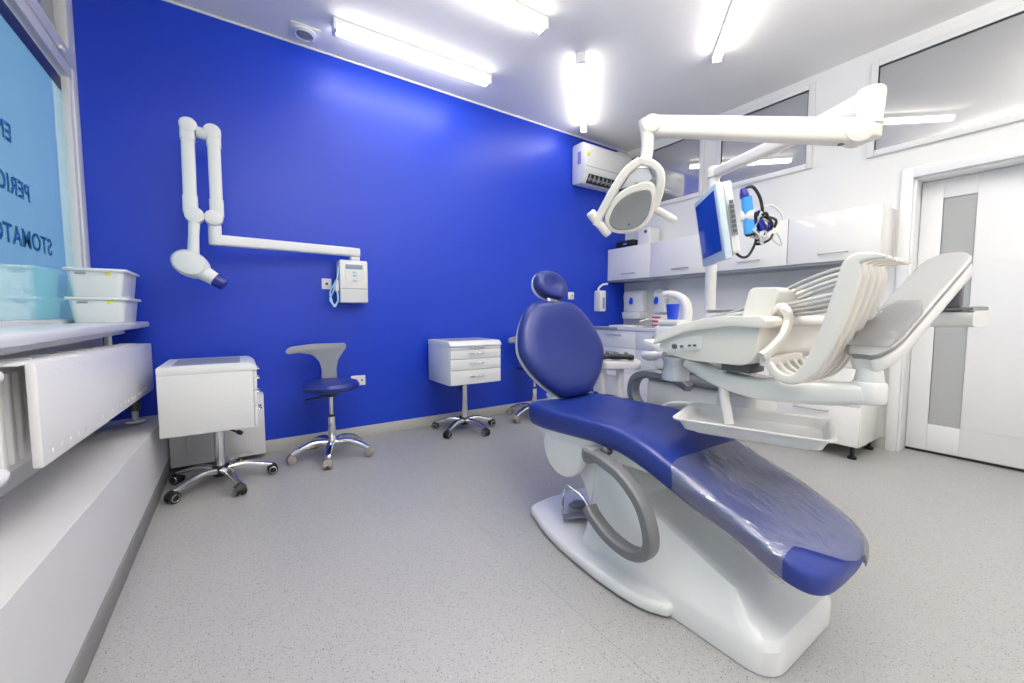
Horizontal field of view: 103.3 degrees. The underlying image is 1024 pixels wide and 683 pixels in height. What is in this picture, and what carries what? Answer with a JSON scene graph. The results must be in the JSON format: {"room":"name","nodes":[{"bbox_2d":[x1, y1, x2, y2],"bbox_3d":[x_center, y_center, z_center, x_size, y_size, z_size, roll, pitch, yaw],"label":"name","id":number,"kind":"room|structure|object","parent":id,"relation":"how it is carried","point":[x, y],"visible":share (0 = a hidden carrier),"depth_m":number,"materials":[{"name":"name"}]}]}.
{"room":"dental clinic","nodes":[
{"label":"dental clinic","id":0,"kind":"room"},
{"bbox_2d":[0,338,108,496],"bbox_3d":[-1.310,0.532,0.492,0.260,0.970,4.820,-3,5,-34],"label":"wall","id":1,"kind":"structure","parent":0,"point":[20,474],"depth_m":1.61,"materials":[{"name":"white paint"}]},
{"bbox_2d":[0,0,148,355],"bbox_3d":[-1.161,-0.981,0.488,0.360,2.130,4.820,-3,5,-34],"label":"window","id":2,"kind":"structure","parent":1,"relation":"in","point":[44,224],"depth_m":1.93,"materials":[{"name":"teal glass"}]},
{"bbox_2d":[63,297,140,322],"bbox_3d":[-2.294,-0.177,2.293,0.250,0.136,0.400,-3,5,-34],"label":"tub","id":3,"kind":"object","parent":2,"relation":"on","point":[84,309],"visible":1,"depth_m":2.16,"materials":[{"name":"grey plastic"}]},
{"bbox_2d":[61,267,139,298],"bbox_3d":[-2.294,-0.321,2.283,0.250,0.150,0.400,-3,5,-34],"label":"tub","id":4,"kind":"object","parent":3,"relation":"on","point":[84,282],"visible":0.97,"depth_m":2.15,"materials":[{"name":"grey plastic"}]},
{"bbox_2d":[0,415,169,682],"bbox_3d":[-1.202,0.725,0.820,0.310,0.540,4.420,-3,5,-34],"label":"ledge","id":5,"kind":"object","parent":1,"relation":"attached to","point":[66,530],"depth_m":1.23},
{"bbox_2d":[0,343,153,487],"bbox_3d":[-1.733,0.278,1.634,0.164,0.528,2.110,-3,5,-34],"label":"radiator","id":6,"kind":"object","parent":5,"relation":"on","point":[50,402],"visible":1,"depth_m":1.25,"materials":[{"name":"metal"}]},
{"bbox_2d":[0,343,145,366],"bbox_3d":[-1.827,0.040,1.747,0.125,0.064,1.770,-3,5,-34],"label":"grille","id":7,"kind":"object","parent":6,"relation":"attached to","point":[25,361],"depth_m":1.35,"materials":[{"name":"metal"}]},
{"bbox_2d":[104,336,111,345],"bbox_3d":[-2.246,0.005,2.253,0.032,0.080,0.032,-3,5,-34],"label":"pipe","id":8,"kind":"object","parent":6,"relation":"attached to","point":[107,340],"visible":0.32,"depth_m":2.24,"materials":[{"name":"white metal"}]},
{"bbox_2d":[65,458,172,682],"bbox_3d":[-0.954,0.956,0.750,0.010,0.090,4.800,-3,5,-34],"label":"baseboard","id":9,"kind":"structure","parent":5,"relation":"attached to","point":[82,663],"depth_m":1.43,"materials":[{"name":"plastic"}]},
{"bbox_2d":[72,0,625,440],"bbox_3d":[-0.583,-0.751,3.904,5.580,3.060,0.150,-3,5,-34],"label":"wall","id":10,"kind":"structure","parent":0,"point":[452,206],"depth_m":3.17,"materials":[{"name":"blue paint"}]},
{"bbox_2d":[169,392,265,467],"bbox_3d":[-2.044,0.604,2.831,0.535,0.435,0.138,-3,5,-34],"label":"cabinet","id":11,"kind":"object","parent":10,"relation":"attached to","point":[198,448],"depth_m":2.77,"materials":[{"name":"white wood"}]},
{"bbox_2d":[170,116,367,306],"bbox_3d":[-1.607,-0.814,2.844,0.213,1.139,1.258,3,5,40],"label":"machine","id":12,"kind":"object","parent":10,"relation":"attached to","point":[350,285],"visible":1,"depth_m":2.54,"materials":[{"name":"white plastic"}]},
{"bbox_2d":[334,280,338,291],"bbox_3d":[-1.372,-0.434,3.170,0.028,0.090,0.035,-3,5,-34],"label":"switch","id":13,"kind":"object","parent":12,"relation":"attached to","point":[336,283],"depth_m":3.15,"materials":[{"name":"white plastic"}]},
{"bbox_2d":[321,278,331,288],"bbox_3d":[-1.474,-0.458,3.219,0.072,0.084,0.016,-3,5,-34],"label":"wall socket","id":14,"kind":"object","parent":10,"relation":"attached to","point":[326,283],"visible":0.88,"depth_m":3.21,"materials":[{"name":"white plastic"}]},
{"bbox_2d":[351,375,364,384],"bbox_3d":[-1.290,0.327,3.398,0.115,0.084,0.016,-3,5,-34],"label":"wall socket","id":15,"kind":"object","parent":10,"relation":"attached to","point":[361,378],"visible":0.6,"depth_m":3.40,"materials":[{"name":"white plastic"}]},
{"bbox_2d":[173,392,592,468],"bbox_3d":[-0.658,0.739,3.858,3.990,0.095,0.012,-3,5,-34],"label":"baseboard","id":16,"kind":"structure","parent":10,"relation":"attached to","point":[294,442],"depth_m":3.55,"materials":[{"name":"plastic"}]},
{"bbox_2d":[162,0,626,153],"bbox_3d":[-0.579,-2.264,3.704,4.880,0.014,0.012,-3,5,-34],"label":"trim","id":17,"kind":"structure","parent":10,"relation":"attached to","point":[168,1],"depth_m":3.23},
{"bbox_2d":[568,292,573,298],"bbox_3d":[0.681,-0.528,4.676,0.085,0.084,0.016,-3,5,-34],"label":"wall socket","id":18,"kind":"object","parent":10,"relation":"attached to","point":[570,294],"visible":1,"depth_m":4.67,"materials":[{"name":"white plastic"}]},
{"bbox_2d":[594,283,607,310],"bbox_3d":[1.071,-0.534,4.883,0.127,0.343,0.111,-3,5,-34],"label":"dispenser","id":19,"kind":"object","parent":10,"relation":"attached to","point":[599,295],"visible":1,"depth_m":4.84,"materials":[{"name":"white plastic"}]},
{"bbox_2d":[572,142,631,194],"bbox_3d":[1.053,-1.990,4.699,0.766,0.438,0.221,-3,5,-34],"label":"air conditioner","id":20,"kind":"object","parent":10,"relation":"attached to","point":[594,167],"visible":0.71,"depth_m":4.54,"materials":[{"name":"white plastic"}]},
{"bbox_2d":[586,174,623,191],"bbox_3d":[1.097,-1.819,4.661,0.630,0.093,0.062,-3,5,-34],"label":"outlet","id":21,"kind":"object","parent":20,"relation":"attached to","point":[602,181],"depth_m":4.59,"materials":[{"name":"black plastic"}]},
{"bbox_2d":[84,398,1023,682],"bbox_3d":[0.810,0.967,1.960,5.580,0.100,5.220,-3,5,-34],"label":"floor","id":22,"kind":"structure","parent":0,"point":[359,569],"depth_m":1.60,"materials":[{"name":"plastic"}]},
{"bbox_2d":[155,356,277,503],"bbox_3d":[-1.784,0.498,2.496,0.572,0.762,0.598,-3,5,-34],"label":"cart","id":23,"kind":"object","parent":22,"relation":"on","point":[217,395],"visible":1,"depth_m":2.32,"materials":[{"name":"white metal"}]},
{"bbox_2d":[286,343,373,469],"bbox_3d":[-1.329,0.435,2.949,0.576,0.825,0.579,-2,4,-27],"label":"stool","id":24,"kind":"object","parent":22,"relation":"on","point":[327,354],"visible":1,"depth_m":2.96,"materials":[{"name":"silver metal"}]},
{"bbox_2d":[428,337,500,438],"bbox_3d":[-0.411,0.389,3.641,0.579,0.822,0.592,-3,5,-34],"label":"cart","id":25,"kind":"object","parent":22,"relation":"on","point":[452,361],"visible":1,"depth_m":3.46,"materials":[{"name":"white metal"}]},
{"bbox_2d":[506,336,536,422],"bbox_3d":[0.220,0.359,4.059,0.576,0.825,0.579,-3,5,-40],"label":"stool","id":26,"kind":"object","parent":22,"relation":"on","point":[516,418],"visible":0.3,"depth_m":4.04,"materials":[{"name":"grey plastic"}]},
{"bbox_2d":[593,329,635,398],"bbox_3d":[1.370,0.288,4.826,0.536,0.860,0.623,-3,5,-34],"label":"base cabinet","id":27,"kind":"object","parent":22,"relation":"on","point":[619,341],"visible":0.16,"depth_m":4.64,"materials":[{"name":"white paint"}]},
{"bbox_2d":[594,326,654,331],"bbox_3d":[1.931,-0.106,4.002,0.555,0.039,2.570,-3,5,-34],"label":"countertop","id":28,"kind":"structure","parent":27,"relation":"on","point":[644,328],"depth_m":4.50,"materials":[{"name":"white paint"}]},
{"bbox_2d":[609,325,643,326],"bbox_3d":[1.344,-0.186,4.773,0.280,0.014,0.340,-3,5,-34],"label":"sink","id":29,"kind":"object","parent":28,"relation":"in","point":[609,325],"visible":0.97,"depth_m":4.66,"materials":[{"name":"white paint"}]},
{"bbox_3d":[1.671,-0.190,4.589,0.124,0.044,0.110,-3,5,-34],"label":"box","id":30,"kind":"object","parent":28,"relation":"on","visible":0},
{"bbox_2d":[652,319,666,322],"bbox_3d":[1.671,-0.234,4.586,0.124,0.044,0.110,-3,5,-34],"label":"box","id":31,"kind":"object","parent":30,"relation":"on","point":[653,320],"visible":0.46,"depth_m":4.56,"materials":[{"name":"white plastic"}]},
{"bbox_2d":[652,315,666,318],"bbox_3d":[1.671,-0.279,4.583,0.124,0.044,0.110,-3,5,-34],"label":"box","id":32,"kind":"object","parent":31,"relation":"on","point":[653,316],"visible":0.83,"depth_m":4.54,"materials":[{"name":"white plastic"}]},
{"bbox_2d":[598,358,640,397],"bbox_3d":[0.650,0.493,2.554,0.304,0.765,0.224,0,4,1],"label":"side table","id":33,"kind":"object","parent":22,"relation":"on","point":[619,365],"visible":0.38,"depth_m":2.47,"materials":[{"name":"white plastic"}]},
{"bbox_2d":[603,351,633,359],"bbox_3d":[0.632,0.086,2.454,0.207,0.052,0.046,1,4,11],"label":"instrument","id":34,"kind":"object","parent":33,"relation":"on","point":[615,356],"visible":0.88,"depth_m":2.43,"materials":[{"name":"black plastic"}]},
{"bbox_2d":[635,331,655,402],"bbox_3d":[1.733,0.325,4.291,0.536,0.860,0.668,-3,5,-34],"label":"base cabinet","id":35,"kind":"object","parent":22,"relation":"on","point":[640,335],"visible":0.06,"depth_m":4.34,"materials":[{"name":"white paint"}]},
{"bbox_2d":[515,270,868,676],"bbox_3d":[0.546,0.274,1.800,0.661,1.301,1.575,-2,5,-30],"label":"dental chair","id":36,"kind":"object","parent":22,"relation":"on","point":[707,533],"visible":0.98,"depth_m":1.45,"materials":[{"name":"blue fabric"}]},
{"bbox_2d":[533,270,567,300],"bbox_3d":[0.230,-0.329,2.398,0.234,0.181,0.106,-3,5,-34],"label":"cushion","id":37,"kind":"object","parent":36,"relation":"on","point":[547,285],"depth_m":2.36,"materials":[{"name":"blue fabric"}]},
{"bbox_2d":[517,301,603,397],"bbox_3d":[0.289,0.036,2.283,0.602,0.528,0.259,-3,5,-34],"label":"backrest cushion","id":38,"kind":"object","parent":36,"relation":"on","point":[558,346],"depth_m":2.22,"materials":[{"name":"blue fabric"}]},
{"bbox_2d":[529,393,863,595],"bbox_3d":[0.621,0.493,1.698,0.522,0.335,1.290,-3,5,-34],"label":"seat cushion","id":39,"kind":"object","parent":36,"relation":"on","point":[690,479],"depth_m":1.45,"materials":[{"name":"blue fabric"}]},
{"bbox_2d":[757,366,769,375],"bbox_3d":[2.111,0.364,3.734,0.536,0.860,0.678,-3,5,-34],"label":"base cabinet","id":40,"kind":"object","parent":22,"relation":"on","point":[765,372],"visible":0.02,"depth_m":3.33,"materials":[{"name":"white paint"}]},
{"bbox_2d":[647,177,988,411],"bbox_3d":[1.268,0.000,1.904,0.570,1.833,1.276,-3,5,-34],"label":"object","id":41,"kind":"object","parent":22,"relation":"on","point":[659,392],"visible":0.33,"depth_m":2.10,"materials":[{"name":"white plastic"}]},
{"bbox_2d":[666,304,679,319],"bbox_3d":[0.911,-0.168,2.296,0.075,0.087,0.075,-3,5,-34],"label":"cup","id":42,"kind":"object","parent":41,"relation":"on","point":[672,309],"visible":1,"depth_m":2.27,"materials":[{"name":"blue plastic"}]},
{"bbox_2d":[695,181,739,266],"bbox_3d":[1.039,-0.591,2.028,0.153,0.395,0.382,1,4,10],"label":"monitor","id":43,"kind":"object","parent":41,"relation":"attached to","point":[715,210],"visible":1,"depth_m":1.90,"materials":[{"name":"white plastic"}]},
{"bbox_2d":[739,185,763,234],"bbox_3d":[1.117,-0.613,1.887,0.111,0.223,0.059,1,4,20],"label":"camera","id":44,"kind":"object","parent":43,"relation":"attached to","point":[747,213],"visible":0.98,"depth_m":1.88,"materials":[{"name":"plastic"}]},
{"bbox_2d":[736,204,783,258],"bbox_3d":[1.173,-0.518,1.907,0.204,0.249,0.089,0,4,0],"label":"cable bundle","id":45,"kind":"object","parent":43,"relation":"hanging from","point":[760,224],"visible":0.89,"depth_m":1.89,"materials":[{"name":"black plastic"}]},
{"bbox_2d":[587,84,886,236],"bbox_3d":[0.959,-0.703,1.730,1.171,0.537,0.907,-3,5,-34],"label":"lamp","id":46,"kind":"object","parent":41,"relation":"attached to","point":[858,120],"visible":0.99,"depth_m":1.56,"materials":[{"name":"beige plastic"}]},
{"bbox_2d":[641,252,972,424],"bbox_3d":[0.973,-0.009,1.526,0.650,0.590,0.930,-3,5,-34],"label":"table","id":47,"kind":"object","parent":41,"relation":"attached to","point":[774,330],"visible":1,"depth_m":1.26,"materials":[{"name":"beige plastic"}]},
{"bbox_2d":[643,339,663,350],"bbox_3d":[0.666,0.017,1.786,0.100,0.048,0.138,-3,5,-34],"label":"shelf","id":48,"kind":"object","parent":47,"relation":"attached to","point":[649,342],"depth_m":1.78,"materials":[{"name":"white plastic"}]},
{"bbox_2d":[672,344,695,348],"bbox_3d":[0.626,0.018,1.476,0.010,0.022,0.093,-3,5,-34],"label":"switch","id":49,"kind":"object","parent":47,"relation":"attached to","point":[674,346],"depth_m":1.48,"materials":[{"name":"grey plastic"}]},
{"bbox_2d":[673,403,836,449],"bbox_3d":[0.845,0.297,1.429,0.464,0.056,0.324,3,5,37],"label":"tray","id":50,"kind":"object","parent":47,"relation":"attached to","point":[802,432],"visible":1,"depth_m":1.42,"materials":[{"name":"white plastic"}]},
{"bbox_2d":[770,356,884,459],"bbox_3d":[2.469,0.400,3.207,0.536,0.860,0.593,-3,5,-34],"label":"base cabinet","id":51,"kind":"object","parent":22,"relation":"on","point":[857,426],"visible":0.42,"depth_m":2.93,"materials":[{"name":"white laminate"}]},
{"bbox_2d":[171,0,995,151],"bbox_3d":[0.810,-2.185,1.743,5.580,0.100,5.220,-3,5,-34],"label":"ceiling","id":52,"kind":"structure","parent":0,"point":[643,58],"depth_m":3.03,"materials":[{"name":"paint"}]},
{"bbox_2d":[288,20,320,43],"bbox_3d":[-1.488,-2.200,2.900,0.190,0.029,0.170,-3,5,-34],"label":"ceiling vent","id":53,"kind":"object","parent":52,"relation":"in","point":[303,32],"visible":1,"depth_m":2.88,"materials":[{"name":"paint"}]},
{"bbox_2d":[331,17,491,87],"bbox_3d":[-0.713,-2.188,3.112,1.234,0.081,0.088,-3,5,-33],"label":"fluorescent light","id":54,"kind":"object","parent":52,"relation":"attached to","point":[347,30],"visible":1,"depth_m":3.04,"materials":[{"name":"white plastic"}]},
{"bbox_2d":[470,0,548,35],"bbox_3d":[-0.314,-2.141,2.436,1.294,0.081,0.088,-3,5,-33],"label":"fluorescent light","id":55,"kind":"object","parent":52,"relation":"attached to","point":[513,10],"visible":1,"depth_m":2.64,"materials":[{"name":"white plastic"}]},
{"bbox_2d":[576,51,586,133],"bbox_3d":[0.649,-2.231,3.730,0.066,0.081,1.261,1,4,11],"label":"fluorescent light","id":56,"kind":"object","parent":52,"relation":"attached to","point":[580,56],"visible":1,"depth_m":3.49,"materials":[{"name":"white plastic"}]},
{"bbox_2d":[577,64,585,131],"bbox_3d":[0.649,-2.215,3.731,0.054,0.042,1.210,1,4,11],"label":"diffuser","id":57,"kind":"object","parent":56,"relation":"attached to","point":[580,67],"depth_m":3.60,"materials":[{"name":"white plastic"}]},
{"bbox_2d":[712,0,744,63],"bbox_3d":[1.420,-2.147,2.522,0.066,0.081,1.271,1,4,15],"label":"fluorescent light","id":58,"kind":"object","parent":52,"relation":"attached to","point":[735,7],"visible":1,"depth_m":2.79,"materials":[{"name":"white plastic"}]},
{"bbox_2d":[624,0,1023,444],"bbox_3d":[2.913,-0.707,3.272,0.300,3.060,4.820,-3,5,-34],"label":"wall","id":59,"kind":"structure","parent":0,"point":[839,177],"depth_m":3.36,"materials":[{"name":"white paint"}]},
{"bbox_2d":[608,243,650,280],"bbox_3d":[1.472,-0.924,4.812,0.346,0.376,0.623,-3,5,-34],"label":"upper cabinet","id":60,"kind":"object","parent":59,"relation":"attached to","point":[631,262],"visible":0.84,"depth_m":4.70,"materials":[{"name":"white laminate"}]},
{"bbox_2d":[616,239,637,248],"bbox_3d":[1.416,-1.161,4.863,0.205,0.089,0.260,-3,5,-34],"label":"case","id":61,"kind":"object","parent":60,"relation":"on","point":[632,242],"visible":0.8,"depth_m":4.78,"materials":[{"name":"plastic"}]},
{"bbox_2d":[638,227,659,244],"bbox_3d":[1.580,-1.205,4.687,0.208,0.201,0.170,-3,5,-34],"label":"appliance","id":62,"kind":"object","parent":60,"relation":"on","point":[648,234],"visible":0.69,"depth_m":4.62,"materials":[{"name":"plastic"}]},
{"bbox_2d":[622,290,648,318],"bbox_3d":[1.504,-0.451,4.966,0.157,0.345,0.290,-3,5,-34],"label":"paper towel dispenser","id":63,"kind":"object","parent":59,"relation":"attached to","point":[635,302],"visible":0.98,"depth_m":4.90,"materials":[{"name":"white plastic"}]},
{"bbox_2d":[622,312,647,318],"bbox_3d":[1.504,-0.321,4.975,0.157,0.085,0.270,-3,5,-34],"label":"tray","id":64,"kind":"object","parent":63,"relation":"on","point":[625,315],"depth_m":4.90,"materials":[{"name":"white plastic"}]},
{"bbox_2d":[653,289,668,312],"bbox_3d":[1.717,-0.468,4.673,0.131,0.270,0.130,-3,5,-34],"label":"soap dispenser","id":65,"kind":"object","parent":59,"relation":"attached to","point":[660,302],"visible":0.87,"depth_m":4.64,"materials":[{"name":"white plastic"}]},
{"bbox_2d":[629,139,704,206],"bbox_3d":[1.722,-1.918,4.662,0.025,0.705,1.020,-3,5,-34],"label":"window","id":66,"kind":"structure","parent":59,"relation":"in","point":[682,160],"depth_m":4.46,"materials":[{"name":"clear glass"}]},
{"bbox_2d":[650,235,704,276],"bbox_3d":[1.835,-0.887,4.277,0.346,0.376,0.668,-3,5,-34],"label":"upper cabinet","id":67,"kind":"object","parent":59,"relation":"attached to","point":[678,256],"visible":0.6,"depth_m":4.20,"materials":[{"name":"white laminate"}]},
{"bbox_2d":[608,260,844,283],"bbox_3d":[2.035,-0.672,4.034,0.304,0.021,2.570,-3,5,-34],"label":"trim","id":68,"kind":"structure","parent":59,"relation":"attached to","point":[831,264],"depth_m":3.73,"materials":[{"name":"grey plastic"}]},
{"bbox_2d":[717,219,788,270],"bbox_3d":[2.213,-0.848,3.719,0.346,0.376,0.678,-3,5,-34],"label":"upper cabinet","id":69,"kind":"object","parent":59,"relation":"attached to","point":[769,254],"visible":0.55,"depth_m":3.53,"materials":[{"name":"white laminate"}]},
{"bbox_2d":[716,82,815,187],"bbox_3d":[2.322,-1.857,3.778,0.025,0.705,0.840,-3,5,-34],"label":"window","id":70,"kind":"structure","parent":59,"relation":"in","point":[800,102],"depth_m":3.67,"materials":[{"name":"clear glass"}]},
{"bbox_2d":[787,203,896,264],"bbox_3d":[2.571,-0.812,3.193,0.346,0.376,0.593,-3,5,-34],"label":"upper cabinet","id":71,"kind":"object","parent":59,"relation":"attached to","point":[841,234],"visible":0.81,"depth_m":3.06,"materials":[{"name":"white paint"}]},
{"bbox_2d":[872,436,884,448],"bbox_3d":[2.866,0.786,3.167,0.012,0.095,0.070,-3,5,-34],"label":"baseboard","id":72,"kind":"structure","parent":59,"relation":"attached to","point":[879,442],"depth_m":3.16,"materials":[{"name":"plastic"}]},
{"bbox_2d":[866,3,1023,158],"bbox_3d":[3.248,-1.730,2.415,0.025,0.710,1.735,-3,5,-34],"label":"window","id":73,"kind":"structure","parent":59,"relation":"in","point":[968,79],"depth_m":2.76,"materials":[{"name":"clear glass"}]},
{"bbox_2d":[884,143,1023,471],"bbox_3d":[3.272,-0.189,2.670,0.220,2.110,1.089,-3,5,-34],"label":"door","id":74,"kind":"structure","parent":59,"relation":"in","point":[958,392],"depth_m":2.85,"materials":[{"name":"white wood"}]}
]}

